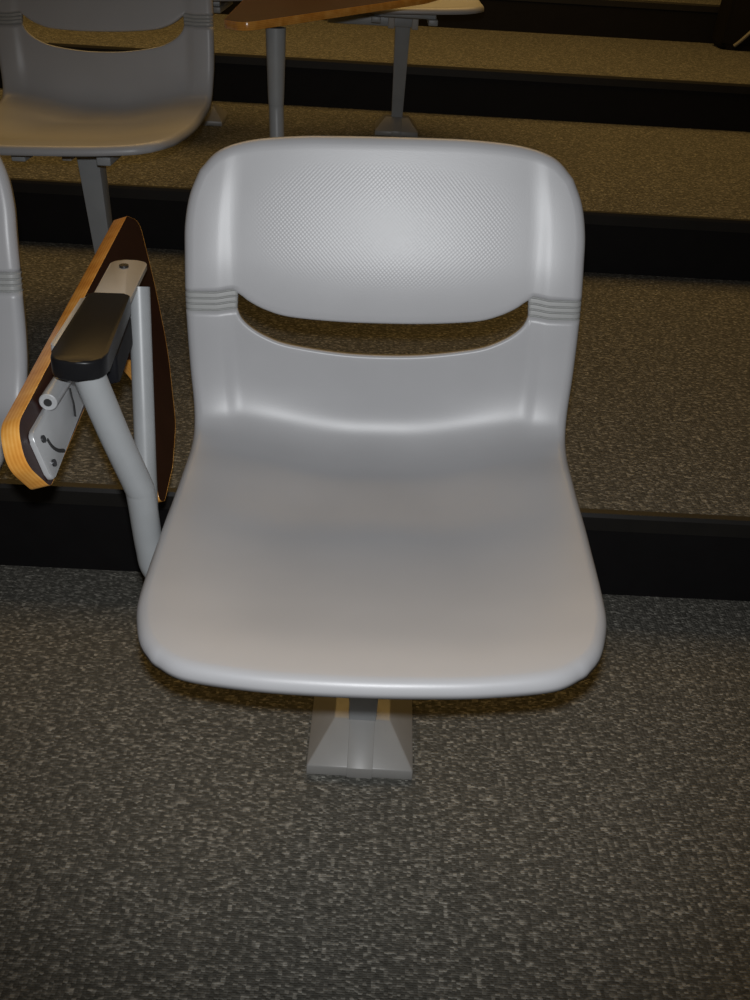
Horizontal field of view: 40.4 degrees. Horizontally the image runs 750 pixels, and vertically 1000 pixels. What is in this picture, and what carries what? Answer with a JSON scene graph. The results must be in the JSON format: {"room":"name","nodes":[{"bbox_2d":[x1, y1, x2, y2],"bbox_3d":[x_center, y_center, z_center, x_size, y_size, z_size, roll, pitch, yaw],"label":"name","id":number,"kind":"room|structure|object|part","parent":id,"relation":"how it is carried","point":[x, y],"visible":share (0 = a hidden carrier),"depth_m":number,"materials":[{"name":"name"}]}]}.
{"room":"lecture hall","nodes":[
{"label":"lecture hall","id":0,"kind":"room"},
{"bbox_2d":[0,565,749,999],"bbox_3d":[-0.061,1.112,0.263,14.000,0.030,3.708,3,31,-1],"label":"floor","id":1,"kind":"structure","parent":0,"point":[163,836],"depth_m":1.36,"materials":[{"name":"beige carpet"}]},
{"bbox_2d":[0,155,28,469],"bbox_3d":[-0.730,0.010,1.214,0.524,0.810,0.620,3,31,-1],"label":"chair","id":2,"kind":"object","parent":1,"relation":"on","point":[14,359],"visible":0.87,"depth_m":1.32,"materials":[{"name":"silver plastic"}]},
{"bbox_3d":[-0.714,-0.378,1.297,0.522,0.229,0.080,3,31,-1],"label":"backrest","id":3,"kind":"part","parent":2,"relation":"part of","materials":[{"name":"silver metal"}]},
{"bbox_3d":[-0.724,-0.058,1.136,0.521,0.205,0.554,3,31,-1],"label":"seat","id":4,"kind":"part","parent":2,"relation":"part of","materials":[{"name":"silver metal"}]},
{"bbox_2d":[1,136,606,779],"bbox_3d":[-0.076,-0.009,1.314,0.669,0.810,0.794,3,31,0],"label":"chair","id":5,"kind":"object","parent":1,"relation":"on","point":[367,536],"visible":1,"depth_m":1.30,"materials":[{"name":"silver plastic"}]},
{"bbox_3d":[-0.348,-0.092,1.130,0.023,0.061,0.183,2,31,-3],"label":"hinge plate","id":6,"kind":"part","parent":5,"relation":"part of","materials":[{"name":"metal"}]},
{"bbox_3d":[-0.010,0.190,1.375,0.052,0.355,0.109,3,31,0],"label":"post","id":7,"kind":"part","parent":5,"relation":"part of","materials":[{"name":"grey metal"}]},
{"bbox_3d":[-0.002,-0.029,1.162,0.521,0.205,0.554,3,31,0],"label":"seat","id":8,"kind":"part","parent":5,"relation":"part of","materials":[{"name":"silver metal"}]},
{"bbox_3d":[0.015,-0.348,1.324,0.522,0.229,0.080,3,31,0],"label":"backrest","id":9,"kind":"part","parent":5,"relation":"part of","materials":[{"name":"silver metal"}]},
{"bbox_2d":[0,479,749,600],"bbox_3d":[-0.041,0.072,1.805,14.000,0.172,0.018,3,31,-1],"label":"stair riser","id":10,"kind":"structure","parent":1,"relation":"on","point":[71,525],"depth_m":1.80,"materials":[{"name":"black plastic"}]},
{"bbox_2d":[0,241,749,516],"bbox_3d":[-0.032,-0.331,2.344,14.000,0.030,1.325,3,31,-1],"label":"floor","id":11,"kind":"structure","parent":0,"point":[658,419],"depth_m":2.32,"materials":[{"name":"beige carpet"}]},
{"bbox_2d":[0,0,214,296],"bbox_3d":[-0.659,-0.832,2.296,0.535,0.818,0.620,3,31,1],"label":"chair","id":12,"kind":"object","parent":11,"relation":"on","point":[94,108],"visible":0.99,"depth_m":2.40,"materials":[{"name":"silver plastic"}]},
{"bbox_3d":[-0.657,-0.681,2.430,0.052,0.355,0.109,3,31,1],"label":"post","id":13,"kind":"part","parent":12,"relation":"part of","materials":[{"name":"grey metal"}]},
{"bbox_3d":[-0.636,-1.220,2.379,0.522,0.229,0.080,3,31,1],"label":"backrest","id":14,"kind":"part","parent":12,"relation":"part of","materials":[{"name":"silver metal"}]},
{"bbox_3d":[-0.653,-0.900,2.218,0.521,0.205,0.554,3,31,1],"label":"seat","id":15,"kind":"part","parent":12,"relation":"part of","materials":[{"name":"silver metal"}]},
{"bbox_2d":[224,0,436,137],"bbox_3d":[-0.103,-1.001,2.770,0.546,0.674,0.801,3,31,-1],"label":"tablet arm","id":16,"kind":"object","parent":11,"relation":"on","point":[269,15],"visible":0.64,"depth_m":2.45,"materials":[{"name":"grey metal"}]},
{"bbox_2d":[10,178,749,280],"bbox_3d":[-0.021,-0.759,2.863,14.000,0.172,0.018,3,31,-1],"label":"stair riser","id":17,"kind":"structure","parent":11,"relation":"on","point":[48,211],"depth_m":2.86,"materials":[{"name":"black plastic"}]},
{"bbox_2d":[0,89,749,218],"bbox_3d":[-0.013,-1.162,3.402,14.000,0.030,1.325,3,31,-1],"label":"floor","id":18,"kind":"structure","parent":0,"point":[612,167],"depth_m":3.44,"materials":[{"name":"beige carpet"}]},
{"bbox_2d":[201,0,242,125],"bbox_3d":[-0.592,-1.655,3.347,0.524,0.810,0.620,3,31,-1],"label":"chair","id":19,"kind":"object","parent":18,"relation":"on","point":[216,116],"visible":0.27,"depth_m":3.54,"materials":[{"name":"silver metal"}]},
{"bbox_3d":[-0.586,-1.723,3.268,0.521,0.205,0.554,3,31,-1],"label":"seat","id":20,"kind":"part","parent":19,"relation":"part of","materials":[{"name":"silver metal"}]},
{"bbox_2d":[0,42,749,131],"bbox_3d":[-0.002,-1.590,3.921,14.000,0.172,0.018,3,31,-1],"label":"stair riser","id":21,"kind":"structure","parent":18,"relation":"on","point":[312,82],"depth_m":3.92,"materials":[{"name":"black plastic"}]},
{"bbox_2d":[327,0,483,137],"bbox_3d":[0.089,-1.621,3.361,0.524,0.810,0.620,3,31,-1],"label":"chair","id":22,"kind":"object","parent":18,"relation":"on","point":[397,124],"visible":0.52,"depth_m":3.38,"materials":[{"name":"silver metal"}]},
{"bbox_3d":[0.085,-1.471,3.494,0.052,0.355,0.109,3,31,-1],"label":"post","id":23,"kind":"part","parent":22,"relation":"part of","materials":[{"name":"grey metal"}]},
{"bbox_3d":[0.095,-1.689,3.282,0.521,0.205,0.554,3,31,-1],"label":"seat","id":24,"kind":"part","parent":22,"relation":"part of","materials":[{"name":"silver metal"}]},
{"bbox_2d":[23,14,749,83],"bbox_3d":[0.007,-1.993,4.460,14.000,0.030,1.325,3,31,-1],"label":"floor","id":25,"kind":"structure","parent":0,"point":[320,39],"depth_m":4.31,"materials":[{"name":"beige carpet"}]},
{"bbox_2d":[214,0,719,43],"bbox_3d":[0.018,-2.421,4.979,14.000,0.172,0.018,3,31,-1],"label":"stair riser","id":26,"kind":"structure","parent":25,"relation":"on","point":[630,19],"depth_m":5.00,"materials":[{"name":"black plastic"}]},
{"bbox_2d":[712,0,749,50],"bbox_3d":[1.830,-2.341,4.809,0.358,0.404,0.194,3,31,-1],"label":"bag","id":27,"kind":"object","parent":25,"relation":"on","point":[732,26],"visible":1,"depth_m":4.81,"materials":[{"name":"black fabric"}]},
{"bbox_2d":[645,0,720,4],"bbox_3d":[0.027,-2.824,5.518,14.000,0.030,1.325,3,31,-1],"label":"floor","id":28,"kind":"structure","parent":0,"point":[712,2],"depth_m":5.07,"materials":[{"name":"beige carpet"}]}
]}

